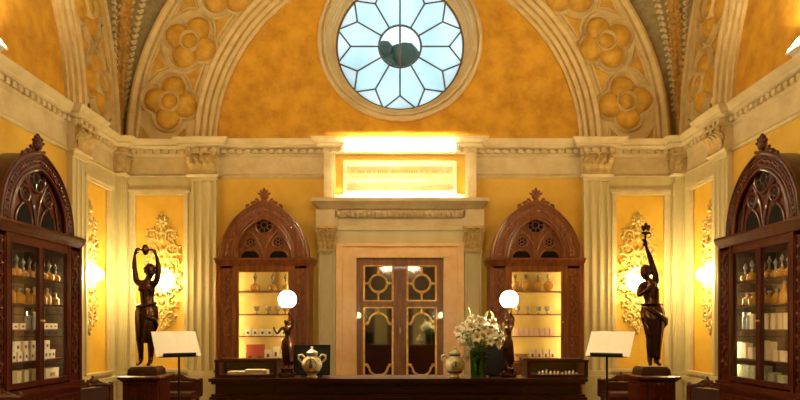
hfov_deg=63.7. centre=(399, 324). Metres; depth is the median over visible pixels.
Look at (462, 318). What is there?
stem
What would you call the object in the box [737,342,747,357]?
box
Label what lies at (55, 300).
bottle
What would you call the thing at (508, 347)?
drapery
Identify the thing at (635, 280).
wall lamp
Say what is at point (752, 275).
decanter
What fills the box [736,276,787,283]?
shelf
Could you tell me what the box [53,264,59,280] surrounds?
decanter
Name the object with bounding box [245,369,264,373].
paper slip
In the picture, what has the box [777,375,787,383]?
box
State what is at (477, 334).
stem
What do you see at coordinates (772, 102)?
trim
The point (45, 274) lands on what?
decanter
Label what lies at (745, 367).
box
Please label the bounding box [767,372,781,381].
box
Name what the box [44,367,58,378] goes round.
box
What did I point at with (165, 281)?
wall lamp
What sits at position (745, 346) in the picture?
box
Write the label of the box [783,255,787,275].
decanter
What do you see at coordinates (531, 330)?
box
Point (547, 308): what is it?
glass
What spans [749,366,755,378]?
box
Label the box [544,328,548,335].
box
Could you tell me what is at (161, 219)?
ornament
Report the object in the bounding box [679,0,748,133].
trim
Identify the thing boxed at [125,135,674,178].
trim
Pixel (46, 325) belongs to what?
box
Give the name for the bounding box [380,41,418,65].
tree
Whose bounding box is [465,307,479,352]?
stem
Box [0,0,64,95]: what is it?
wall
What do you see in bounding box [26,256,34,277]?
decanter
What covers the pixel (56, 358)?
shelf
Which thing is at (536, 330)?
box
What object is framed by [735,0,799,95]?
wall
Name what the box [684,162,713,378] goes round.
trim
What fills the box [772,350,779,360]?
box
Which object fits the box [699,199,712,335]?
ornament
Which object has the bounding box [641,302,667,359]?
drapery
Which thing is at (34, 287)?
bottle
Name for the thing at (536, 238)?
display cabinet
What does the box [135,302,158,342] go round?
drapery
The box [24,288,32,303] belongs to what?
bottle
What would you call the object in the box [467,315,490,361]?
stem
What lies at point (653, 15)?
ceiling
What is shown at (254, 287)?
decanter
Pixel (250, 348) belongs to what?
box
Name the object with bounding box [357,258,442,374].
door
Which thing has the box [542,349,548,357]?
box
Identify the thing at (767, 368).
box
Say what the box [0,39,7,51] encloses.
floodlight
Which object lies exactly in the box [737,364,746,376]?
box
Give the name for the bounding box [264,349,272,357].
box
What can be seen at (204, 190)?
trim
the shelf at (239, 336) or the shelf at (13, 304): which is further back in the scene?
the shelf at (239, 336)
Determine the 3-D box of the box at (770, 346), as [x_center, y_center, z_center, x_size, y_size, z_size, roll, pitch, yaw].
[4.428,0.310,7.678,0.084,0.220,0.104,0,0,0]
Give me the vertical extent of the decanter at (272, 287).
0.324 m
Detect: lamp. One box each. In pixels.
[88,268,103,281]
[159,275,170,287]
[273,291,295,377]
[341,144,458,148]
[500,291,517,377]
[629,275,641,287]
[696,268,711,281]
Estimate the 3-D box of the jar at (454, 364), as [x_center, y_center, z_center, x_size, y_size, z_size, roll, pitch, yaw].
[0.524,0.356,6.140,0.210,0.295,0.193,0,0,41]
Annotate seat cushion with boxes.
[170,391,198,395]
[601,391,627,395]
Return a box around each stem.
[453,325,477,367]
[455,318,479,372]
[459,321,476,360]
[459,330,479,374]
[464,315,485,364]
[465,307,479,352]
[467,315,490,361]
[470,316,489,358]
[470,323,486,363]
[475,322,505,374]
[475,327,495,366]
[475,332,500,374]
[476,311,500,357]
[476,325,499,362]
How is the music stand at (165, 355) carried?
on the floor
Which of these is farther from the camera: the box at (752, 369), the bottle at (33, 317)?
the box at (752, 369)
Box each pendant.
[88,295,91,335]
[159,298,163,330]
[636,298,640,334]
[708,295,711,335]
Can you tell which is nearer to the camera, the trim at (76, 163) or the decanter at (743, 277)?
the decanter at (743, 277)
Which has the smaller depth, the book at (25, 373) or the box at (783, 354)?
the box at (783, 354)
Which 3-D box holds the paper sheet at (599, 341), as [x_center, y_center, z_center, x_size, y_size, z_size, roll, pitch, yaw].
[2.639,0.233,8.097,0.550,0.310,0.245,0,0,35]
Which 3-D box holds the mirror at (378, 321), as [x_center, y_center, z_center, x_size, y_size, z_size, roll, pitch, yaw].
[-0.385,0.345,11.480,0.510,1.310,0.010,0,0,0]
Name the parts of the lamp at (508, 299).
globe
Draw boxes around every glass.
[254,306,259,313]
[265,306,270,313]
[525,306,530,313]
[544,306,549,313]
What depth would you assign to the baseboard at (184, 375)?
11.42 m
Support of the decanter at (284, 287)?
on the display cabinet at (263, 239)
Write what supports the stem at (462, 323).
in the glass vase
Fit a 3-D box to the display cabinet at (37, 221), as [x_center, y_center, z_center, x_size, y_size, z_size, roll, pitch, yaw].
[-4.613,-0.360,7.620,0.830,3.820,2.040,0,0,0]
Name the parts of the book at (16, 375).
lid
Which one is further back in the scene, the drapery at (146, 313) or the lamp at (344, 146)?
the lamp at (344, 146)
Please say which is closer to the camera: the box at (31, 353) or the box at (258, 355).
the box at (31, 353)
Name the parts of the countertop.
panel, panel, panel, panel, panel, panel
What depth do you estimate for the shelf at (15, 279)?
7.88 m
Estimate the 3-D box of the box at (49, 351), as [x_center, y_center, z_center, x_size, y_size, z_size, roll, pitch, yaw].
[-4.427,0.365,8.072,0.086,0.110,0.084,0,0,0]
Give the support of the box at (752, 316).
on the display cabinet at (763, 219)
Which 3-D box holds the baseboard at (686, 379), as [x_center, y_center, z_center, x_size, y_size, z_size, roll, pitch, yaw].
[4.985,1.220,6.460,0.110,0.660,10.040,0,0,0]
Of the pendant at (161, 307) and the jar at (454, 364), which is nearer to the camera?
the jar at (454, 364)
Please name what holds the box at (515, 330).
on the display cabinet at (536, 238)
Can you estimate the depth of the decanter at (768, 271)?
7.70 m
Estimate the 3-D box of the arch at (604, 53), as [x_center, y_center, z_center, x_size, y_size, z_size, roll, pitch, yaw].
[-0.035,-5.600,11.390,9.720,4.860,0.220,0,0,0]
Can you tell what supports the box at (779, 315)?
on the display cabinet at (763, 219)
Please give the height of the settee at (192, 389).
0.770 m
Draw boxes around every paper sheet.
[151,331,200,356]
[585,331,634,356]
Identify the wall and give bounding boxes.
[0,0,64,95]
[218,0,671,137]
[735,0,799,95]
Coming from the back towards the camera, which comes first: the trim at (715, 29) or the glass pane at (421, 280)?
the glass pane at (421, 280)
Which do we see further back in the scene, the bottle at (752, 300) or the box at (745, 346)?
the box at (745, 346)
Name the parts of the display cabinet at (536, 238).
panel, cornice, door, panel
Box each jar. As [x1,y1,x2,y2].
[297,346,326,377]
[441,347,468,377]
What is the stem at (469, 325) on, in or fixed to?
in the glass vase
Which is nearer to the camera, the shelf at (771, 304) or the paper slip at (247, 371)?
the paper slip at (247, 371)
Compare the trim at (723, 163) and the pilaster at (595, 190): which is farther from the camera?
the pilaster at (595, 190)
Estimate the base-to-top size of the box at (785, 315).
0.190 m
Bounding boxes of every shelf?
[12,276,63,283]
[12,303,63,306]
[12,329,63,330]
[12,357,63,363]
[239,291,283,292]
[239,314,287,314]
[239,336,284,336]
[512,314,560,314]
[512,336,560,336]
[513,291,560,292]
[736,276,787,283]
[736,303,787,306]
[736,329,787,330]
[736,357,787,363]
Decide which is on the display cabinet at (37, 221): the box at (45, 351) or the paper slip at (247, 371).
the box at (45, 351)
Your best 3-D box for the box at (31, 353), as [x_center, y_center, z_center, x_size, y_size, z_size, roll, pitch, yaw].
[-4.427,0.365,7.691,0.086,0.110,0.084,0,0,0]
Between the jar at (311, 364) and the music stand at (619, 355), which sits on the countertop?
the jar at (311, 364)
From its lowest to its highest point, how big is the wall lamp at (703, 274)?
0.235 m
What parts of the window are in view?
rim pane, petal pane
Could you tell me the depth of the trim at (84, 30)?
10.14 m
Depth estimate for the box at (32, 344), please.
7.69 m
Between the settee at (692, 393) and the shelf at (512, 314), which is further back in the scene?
the shelf at (512, 314)
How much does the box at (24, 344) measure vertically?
0.120 m
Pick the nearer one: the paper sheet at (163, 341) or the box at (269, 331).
the paper sheet at (163, 341)
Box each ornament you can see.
[83,199,100,335]
[141,211,182,330]
[617,211,657,334]
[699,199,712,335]
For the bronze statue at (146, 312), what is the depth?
9.91 m
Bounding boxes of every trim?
[0,53,131,175]
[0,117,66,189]
[51,0,120,133]
[66,123,98,388]
[84,162,115,378]
[113,151,133,399]
[116,0,133,134]
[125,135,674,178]
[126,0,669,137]
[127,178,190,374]
[185,151,218,399]
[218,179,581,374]
[311,197,488,374]
[324,153,475,196]
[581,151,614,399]
[609,178,672,374]
[666,0,683,134]
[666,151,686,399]
[668,53,799,175]
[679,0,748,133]
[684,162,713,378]
[701,123,733,389]
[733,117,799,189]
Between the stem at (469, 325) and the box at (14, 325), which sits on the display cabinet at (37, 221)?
the box at (14, 325)
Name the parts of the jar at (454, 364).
handle, lid, handle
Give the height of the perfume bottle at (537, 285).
0.310 m
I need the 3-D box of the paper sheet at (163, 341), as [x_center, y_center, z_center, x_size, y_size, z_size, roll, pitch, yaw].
[-2.813,0.233,8.097,0.550,0.310,0.245,0,0,-35]
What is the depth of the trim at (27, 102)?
9.14 m
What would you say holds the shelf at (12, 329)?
attached to the display cabinet at (37, 221)
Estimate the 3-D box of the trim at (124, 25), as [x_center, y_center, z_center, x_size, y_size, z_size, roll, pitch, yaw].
[-2.533,-7.793,8.993,7.226,8.874,0.261,0,0,45]
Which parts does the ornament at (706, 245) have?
stem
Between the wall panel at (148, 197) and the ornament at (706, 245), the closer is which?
the ornament at (706, 245)
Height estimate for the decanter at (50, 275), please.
0.259 m
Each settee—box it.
[81,376,113,399]
[170,374,202,399]
[597,372,627,399]
[686,376,718,399]
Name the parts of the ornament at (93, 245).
stem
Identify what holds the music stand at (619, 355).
on the floor
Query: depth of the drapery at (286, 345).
6.20 m
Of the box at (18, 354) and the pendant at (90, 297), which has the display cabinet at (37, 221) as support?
the box at (18, 354)
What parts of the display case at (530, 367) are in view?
panel, panel, lid, panel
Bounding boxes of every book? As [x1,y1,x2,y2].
[12,371,21,383]
[14,370,28,381]
[22,369,35,380]
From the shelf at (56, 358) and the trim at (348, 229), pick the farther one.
the trim at (348, 229)
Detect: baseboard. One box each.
[92,376,117,399]
[170,375,627,381]
[682,376,707,399]
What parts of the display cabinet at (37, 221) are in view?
panel, door, cornice, panel, door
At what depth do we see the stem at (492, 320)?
6.06 m
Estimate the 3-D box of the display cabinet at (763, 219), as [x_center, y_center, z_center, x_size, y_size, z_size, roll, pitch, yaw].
[4.613,-0.360,7.620,0.830,3.820,2.040,0,0,0]
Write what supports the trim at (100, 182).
attached to the wall at (28, 28)
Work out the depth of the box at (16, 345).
7.37 m
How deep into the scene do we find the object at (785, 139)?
8.60 m
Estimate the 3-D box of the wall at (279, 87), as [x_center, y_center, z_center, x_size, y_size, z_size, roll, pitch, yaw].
[0.000,-4.650,11.700,10.680,12.600,0.400,0,0,0]
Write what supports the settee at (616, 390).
on the floor
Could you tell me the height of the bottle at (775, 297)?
0.193 m
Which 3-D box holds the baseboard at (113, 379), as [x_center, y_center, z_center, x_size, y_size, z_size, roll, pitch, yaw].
[-4.985,1.220,6.460,0.110,0.660,10.040,0,0,0]
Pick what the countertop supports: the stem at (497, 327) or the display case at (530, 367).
the display case at (530, 367)
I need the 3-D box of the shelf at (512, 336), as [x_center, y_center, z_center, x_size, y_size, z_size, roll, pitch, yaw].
[2.335,0.199,11.273,1.160,0.018,0.370,0,0,0]
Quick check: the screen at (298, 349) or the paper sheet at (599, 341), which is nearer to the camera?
the screen at (298, 349)
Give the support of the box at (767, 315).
on the display cabinet at (763, 219)
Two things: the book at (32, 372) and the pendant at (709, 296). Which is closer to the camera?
the book at (32, 372)
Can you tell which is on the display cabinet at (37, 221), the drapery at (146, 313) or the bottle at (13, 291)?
the bottle at (13, 291)
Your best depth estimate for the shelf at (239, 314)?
11.09 m
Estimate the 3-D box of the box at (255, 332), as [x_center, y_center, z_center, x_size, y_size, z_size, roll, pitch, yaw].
[-2.529,0.130,11.287,0.104,0.120,0.096,0,0,0]
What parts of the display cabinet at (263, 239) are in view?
panel, door, cornice, panel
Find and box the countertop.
[208,375,587,399]
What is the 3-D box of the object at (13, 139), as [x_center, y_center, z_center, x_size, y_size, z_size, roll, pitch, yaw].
[-5.034,-0.835,6.460,0.012,3.570,6.560,0,0,0]
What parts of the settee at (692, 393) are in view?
post, rail, backrest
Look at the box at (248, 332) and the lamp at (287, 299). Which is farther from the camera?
the box at (248, 332)
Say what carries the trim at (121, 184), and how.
attached to the wall at (279, 87)
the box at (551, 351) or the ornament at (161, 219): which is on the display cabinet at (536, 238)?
the box at (551, 351)
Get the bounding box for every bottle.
[12,283,15,302]
[15,287,24,302]
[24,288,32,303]
[24,311,30,328]
[31,286,35,303]
[31,312,35,328]
[44,288,50,304]
[51,292,59,304]
[512,274,519,290]
[521,274,530,290]
[533,274,542,290]
[543,274,552,290]
[742,292,750,304]
[742,312,746,328]
[746,312,751,328]
[748,292,755,304]
[764,290,772,303]
[772,287,778,302]
[779,280,787,302]
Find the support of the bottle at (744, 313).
on the display cabinet at (763, 219)
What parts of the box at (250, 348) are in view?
lid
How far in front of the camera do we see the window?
11.77 m
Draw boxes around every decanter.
[12,258,15,275]
[14,254,22,276]
[21,258,28,276]
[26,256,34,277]
[44,263,47,279]
[46,261,53,280]
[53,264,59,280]
[250,273,259,290]
[268,273,277,290]
[281,273,287,290]
[740,264,747,280]
[747,260,755,280]
[764,256,772,277]
[770,258,777,277]
[776,253,784,276]
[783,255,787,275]
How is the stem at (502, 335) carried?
in the glass vase
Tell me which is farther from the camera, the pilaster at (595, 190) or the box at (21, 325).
the pilaster at (595, 190)
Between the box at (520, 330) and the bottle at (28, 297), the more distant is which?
the box at (520, 330)
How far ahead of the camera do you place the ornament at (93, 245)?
10.45 m
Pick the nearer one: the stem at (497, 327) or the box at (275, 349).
the stem at (497, 327)
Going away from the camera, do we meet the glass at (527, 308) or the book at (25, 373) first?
the book at (25, 373)
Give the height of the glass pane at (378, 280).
0.620 m
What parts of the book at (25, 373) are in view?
lid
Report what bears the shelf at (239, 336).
attached to the display cabinet at (263, 239)
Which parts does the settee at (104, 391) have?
backrest, rail, post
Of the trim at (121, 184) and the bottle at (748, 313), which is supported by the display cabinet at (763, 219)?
the bottle at (748, 313)
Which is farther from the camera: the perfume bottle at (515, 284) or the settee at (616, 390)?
the perfume bottle at (515, 284)
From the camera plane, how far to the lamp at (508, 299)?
6.20 m
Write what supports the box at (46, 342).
on the box at (45, 351)
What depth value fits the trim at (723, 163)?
9.99 m
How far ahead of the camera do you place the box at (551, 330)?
11.25 m
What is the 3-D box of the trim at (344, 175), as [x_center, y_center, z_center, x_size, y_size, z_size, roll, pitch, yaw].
[0.000,-2.600,11.405,2.680,0.900,0.190,0,0,0]
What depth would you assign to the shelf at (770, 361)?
7.62 m
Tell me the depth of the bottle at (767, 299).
7.68 m
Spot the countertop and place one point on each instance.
(326, 387)
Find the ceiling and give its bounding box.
[107,0,692,134]
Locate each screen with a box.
[294,345,330,376]
[482,345,506,375]
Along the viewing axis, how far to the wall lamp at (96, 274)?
10.25 m
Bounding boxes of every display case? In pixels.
[214,358,282,377]
[520,358,588,377]
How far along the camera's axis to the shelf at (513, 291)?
11.09 m
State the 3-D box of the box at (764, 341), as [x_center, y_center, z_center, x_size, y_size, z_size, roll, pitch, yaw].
[4.428,0.305,7.827,0.084,0.230,0.104,0,0,0]
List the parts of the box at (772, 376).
lid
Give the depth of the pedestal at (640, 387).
9.72 m
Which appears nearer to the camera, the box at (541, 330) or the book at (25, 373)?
the book at (25, 373)
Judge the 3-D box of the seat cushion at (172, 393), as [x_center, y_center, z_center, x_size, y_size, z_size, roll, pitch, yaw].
[-3.716,1.125,10.580,0.680,0.050,0.440,0,0,0]
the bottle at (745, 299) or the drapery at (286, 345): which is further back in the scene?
the bottle at (745, 299)
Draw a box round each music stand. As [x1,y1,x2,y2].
[159,352,197,399]
[588,352,626,399]
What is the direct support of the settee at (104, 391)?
on the floor
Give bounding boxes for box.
[12,323,18,328]
[12,341,20,351]
[12,352,15,361]
[16,352,22,361]
[18,323,25,328]
[21,341,28,351]
[22,351,28,360]
[28,341,35,350]
[29,351,34,359]
[44,323,48,328]
[44,340,49,349]
[44,350,47,358]
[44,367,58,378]
[48,350,51,358]
[245,329,251,335]
[246,344,264,352]
[246,353,255,357]
[252,329,258,335]
[255,353,264,357]
[259,329,265,335]
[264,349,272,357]
[267,329,272,335]
[273,347,279,357]
[513,328,517,335]
[518,328,522,335]
[523,328,528,335]
[528,328,533,335]
[529,349,534,357]
[534,328,538,335]
[536,349,541,357]
[539,328,543,335]
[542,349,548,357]
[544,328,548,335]
[549,328,553,335]
[549,349,554,357]
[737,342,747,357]
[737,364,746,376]
[742,343,752,357]
[743,365,754,377]
[748,347,755,358]
[749,314,755,328]
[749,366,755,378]
[764,341,769,359]
[764,365,772,380]
[765,313,770,328]
[765,342,777,359]
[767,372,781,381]
[771,313,777,328]
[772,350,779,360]
[777,313,782,328]
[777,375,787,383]
[780,351,787,361]
[783,313,787,328]
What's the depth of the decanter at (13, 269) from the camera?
7.31 m
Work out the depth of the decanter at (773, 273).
7.57 m
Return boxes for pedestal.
[117,373,174,399]
[623,373,680,399]
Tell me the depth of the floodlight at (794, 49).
7.91 m
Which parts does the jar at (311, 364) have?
handle, lid, handle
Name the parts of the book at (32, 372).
lid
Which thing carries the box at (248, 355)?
on the display cabinet at (263, 239)
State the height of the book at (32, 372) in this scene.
0.150 m
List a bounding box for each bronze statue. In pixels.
[127,244,165,375]
[632,223,670,375]
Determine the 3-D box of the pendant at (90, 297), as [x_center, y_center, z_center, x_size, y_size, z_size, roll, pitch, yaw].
[-5.000,-0.152,10.380,0.065,0.655,0.074,0,0,-41]
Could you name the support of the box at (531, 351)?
on the display cabinet at (536, 238)
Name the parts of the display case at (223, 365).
panel, lid, panel, panel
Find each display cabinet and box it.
[0,133,86,399]
[214,188,315,372]
[484,188,585,393]
[713,133,799,399]
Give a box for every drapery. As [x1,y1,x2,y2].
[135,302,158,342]
[281,338,293,365]
[502,338,513,365]
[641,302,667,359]
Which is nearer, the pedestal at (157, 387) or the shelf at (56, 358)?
the shelf at (56, 358)
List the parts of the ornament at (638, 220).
stem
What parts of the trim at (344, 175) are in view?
panel frame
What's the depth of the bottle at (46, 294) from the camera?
8.06 m
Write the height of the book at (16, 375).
0.150 m
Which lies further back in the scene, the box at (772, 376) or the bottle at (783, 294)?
the box at (772, 376)
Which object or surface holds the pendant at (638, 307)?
attached to the ornament at (638, 220)
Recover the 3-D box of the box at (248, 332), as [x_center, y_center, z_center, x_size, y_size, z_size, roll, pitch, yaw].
[-2.655,0.130,11.287,0.104,0.120,0.096,0,0,0]
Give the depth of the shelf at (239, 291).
11.09 m
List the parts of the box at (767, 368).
lid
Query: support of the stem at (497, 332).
in the glass vase
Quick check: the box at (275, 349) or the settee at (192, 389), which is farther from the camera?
the box at (275, 349)
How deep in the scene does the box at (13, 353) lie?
7.32 m
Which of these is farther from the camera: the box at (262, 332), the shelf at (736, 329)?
the box at (262, 332)
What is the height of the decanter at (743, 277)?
0.238 m
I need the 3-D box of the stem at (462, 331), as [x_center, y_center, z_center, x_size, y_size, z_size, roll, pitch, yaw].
[0.662,0.240,6.183,0.138,0.469,0.281,0,0,-23]
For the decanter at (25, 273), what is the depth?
7.55 m
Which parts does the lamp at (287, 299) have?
globe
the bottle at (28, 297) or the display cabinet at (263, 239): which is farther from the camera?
the display cabinet at (263, 239)
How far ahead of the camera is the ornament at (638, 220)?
11.45 m
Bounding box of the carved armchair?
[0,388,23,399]
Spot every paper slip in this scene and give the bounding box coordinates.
[227,371,244,373]
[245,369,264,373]
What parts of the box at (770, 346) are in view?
lid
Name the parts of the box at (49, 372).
lid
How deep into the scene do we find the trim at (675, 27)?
11.31 m
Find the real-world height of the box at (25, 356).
0.110 m
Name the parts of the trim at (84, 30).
moulding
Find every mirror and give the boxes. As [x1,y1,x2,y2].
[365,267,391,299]
[365,308,391,374]
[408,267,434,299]
[408,308,434,374]
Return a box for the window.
[317,0,482,121]
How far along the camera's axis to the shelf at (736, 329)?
7.53 m
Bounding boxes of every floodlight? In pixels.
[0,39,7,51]
[785,36,799,56]
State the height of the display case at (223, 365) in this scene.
0.175 m
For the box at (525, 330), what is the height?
0.140 m
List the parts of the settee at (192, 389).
backrest, rail, seat rail, post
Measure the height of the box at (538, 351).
0.190 m
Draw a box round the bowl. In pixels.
[514,353,528,359]
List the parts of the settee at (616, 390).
post, seat rail, rail, backrest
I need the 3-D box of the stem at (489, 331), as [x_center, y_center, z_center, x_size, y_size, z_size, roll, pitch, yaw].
[0.785,0.243,6.009,0.255,0.462,0.113,0,0,44]
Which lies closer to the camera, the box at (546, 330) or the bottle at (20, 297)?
the bottle at (20, 297)
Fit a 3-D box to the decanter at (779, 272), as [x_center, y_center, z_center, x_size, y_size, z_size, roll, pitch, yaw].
[4.428,-0.694,7.465,0.112,0.288,0.114,0,0,0]
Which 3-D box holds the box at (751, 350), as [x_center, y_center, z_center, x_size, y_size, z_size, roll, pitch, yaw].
[4.428,0.350,8.070,0.084,0.140,0.114,0,0,0]
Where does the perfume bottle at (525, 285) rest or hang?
on the display cabinet at (536, 238)
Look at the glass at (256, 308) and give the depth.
11.29 m
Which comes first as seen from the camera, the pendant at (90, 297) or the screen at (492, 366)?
the screen at (492, 366)
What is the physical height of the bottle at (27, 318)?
0.212 m
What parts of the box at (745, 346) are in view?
lid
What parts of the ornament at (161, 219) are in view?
stem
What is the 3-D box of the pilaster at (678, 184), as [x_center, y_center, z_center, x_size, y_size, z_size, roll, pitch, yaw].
[4.891,-0.740,11.351,0.321,4.580,0.321,0,0,0]
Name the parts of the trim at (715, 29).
moulding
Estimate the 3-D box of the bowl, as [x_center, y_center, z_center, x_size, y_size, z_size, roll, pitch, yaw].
[2.135,0.562,11.298,0.280,0.116,0.280,0,0,0]
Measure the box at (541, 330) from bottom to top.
0.140 m
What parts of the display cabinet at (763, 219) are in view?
door, panel, cornice, door, panel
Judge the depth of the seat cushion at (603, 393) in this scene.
10.49 m
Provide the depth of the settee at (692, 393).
9.25 m
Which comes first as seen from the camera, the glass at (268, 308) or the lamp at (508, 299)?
the lamp at (508, 299)
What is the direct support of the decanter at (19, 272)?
on the display cabinet at (37, 221)
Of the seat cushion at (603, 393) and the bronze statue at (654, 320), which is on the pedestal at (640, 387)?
the bronze statue at (654, 320)
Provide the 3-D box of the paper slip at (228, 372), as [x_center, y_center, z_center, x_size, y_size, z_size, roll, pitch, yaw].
[-1.573,0.459,6.225,0.160,0.028,0.110,0,0,0]
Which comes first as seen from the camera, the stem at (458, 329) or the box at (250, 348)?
the stem at (458, 329)
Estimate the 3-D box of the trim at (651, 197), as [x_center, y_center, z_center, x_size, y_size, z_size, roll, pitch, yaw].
[4.360,-0.835,11.445,1.320,3.570,0.110,0,0,0]
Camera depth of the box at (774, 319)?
7.55 m

